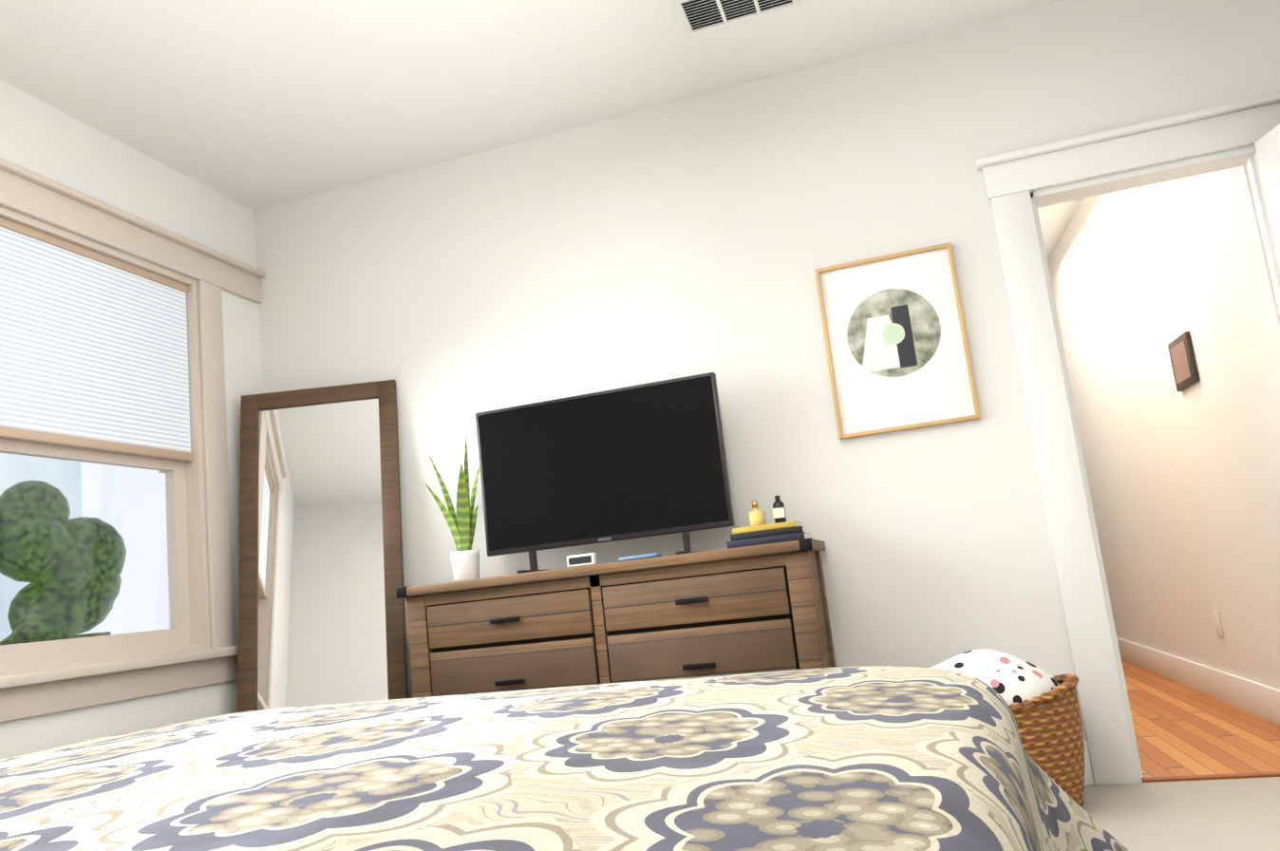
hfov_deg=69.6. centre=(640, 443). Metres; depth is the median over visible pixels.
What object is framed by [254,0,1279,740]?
wall
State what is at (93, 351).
window blind
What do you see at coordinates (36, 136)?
wall
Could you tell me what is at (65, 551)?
bush
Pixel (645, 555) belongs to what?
remote
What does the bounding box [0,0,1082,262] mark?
ceiling
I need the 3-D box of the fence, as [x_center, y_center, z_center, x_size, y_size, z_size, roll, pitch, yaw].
[-5.035,1.818,2.568,0.050,1.900,8.500,-9,-9,16]
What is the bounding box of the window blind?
[0,216,193,462]
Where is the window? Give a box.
[0,157,265,722]
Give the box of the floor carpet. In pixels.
[1083,776,1279,850]
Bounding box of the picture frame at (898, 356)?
[814,242,979,439]
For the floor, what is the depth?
3.59 m
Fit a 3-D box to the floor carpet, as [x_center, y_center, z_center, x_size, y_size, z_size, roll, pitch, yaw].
[-0.105,1.079,1.324,4.620,0.100,4.280,-9,-9,16]
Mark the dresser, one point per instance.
(760, 608)
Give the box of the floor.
[1121,659,1279,777]
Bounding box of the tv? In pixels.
[475,372,734,573]
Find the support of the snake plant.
on the dresser
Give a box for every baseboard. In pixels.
[1083,740,1094,785]
[1117,637,1279,724]
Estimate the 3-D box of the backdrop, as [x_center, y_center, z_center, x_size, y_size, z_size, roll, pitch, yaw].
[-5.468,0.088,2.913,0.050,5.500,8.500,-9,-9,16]
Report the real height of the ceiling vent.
0.010 m
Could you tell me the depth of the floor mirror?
3.76 m
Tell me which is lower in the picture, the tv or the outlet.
the outlet
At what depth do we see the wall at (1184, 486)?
4.16 m
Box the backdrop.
[0,452,83,640]
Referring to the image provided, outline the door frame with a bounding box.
[975,92,1279,785]
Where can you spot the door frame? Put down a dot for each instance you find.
(1012, 179)
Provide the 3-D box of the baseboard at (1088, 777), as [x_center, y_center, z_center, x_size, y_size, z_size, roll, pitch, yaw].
[-0.007,1.279,3.449,3.125,0.140,0.020,-9,-9,16]
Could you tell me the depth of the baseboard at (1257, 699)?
4.25 m
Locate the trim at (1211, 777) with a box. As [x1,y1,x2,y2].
[1141,771,1279,782]
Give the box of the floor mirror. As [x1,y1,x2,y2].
[237,379,408,712]
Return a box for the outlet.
[1212,609,1223,637]
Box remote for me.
[618,552,661,561]
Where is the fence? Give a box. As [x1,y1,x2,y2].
[73,631,111,638]
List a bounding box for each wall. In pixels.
[0,79,262,758]
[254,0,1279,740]
[1047,165,1279,689]
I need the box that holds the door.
[1254,123,1279,253]
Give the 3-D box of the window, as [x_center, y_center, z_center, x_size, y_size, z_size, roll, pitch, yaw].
[-2.103,-0.045,2.865,0.230,1.805,2.659,-9,-9,16]
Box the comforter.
[0,665,1129,850]
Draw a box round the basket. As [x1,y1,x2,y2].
[931,648,1084,809]
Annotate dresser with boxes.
[395,537,836,697]
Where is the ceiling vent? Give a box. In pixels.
[672,0,800,37]
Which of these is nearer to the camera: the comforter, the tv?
the comforter
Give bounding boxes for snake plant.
[425,436,479,581]
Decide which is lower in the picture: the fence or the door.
the fence
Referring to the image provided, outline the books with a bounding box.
[726,495,811,548]
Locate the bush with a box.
[0,480,126,644]
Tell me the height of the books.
0.172 m
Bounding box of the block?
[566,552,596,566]
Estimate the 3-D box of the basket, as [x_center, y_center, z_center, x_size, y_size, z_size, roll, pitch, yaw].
[1.076,0.887,2.860,0.572,0.487,0.412,-9,-9,16]
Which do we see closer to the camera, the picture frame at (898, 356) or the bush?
the picture frame at (898, 356)
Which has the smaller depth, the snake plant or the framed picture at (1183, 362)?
the snake plant
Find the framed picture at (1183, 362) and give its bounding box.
[1167,331,1200,391]
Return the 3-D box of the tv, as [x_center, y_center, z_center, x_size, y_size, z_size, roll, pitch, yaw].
[-0.151,0.128,3.430,0.960,0.643,0.250,-9,-9,16]

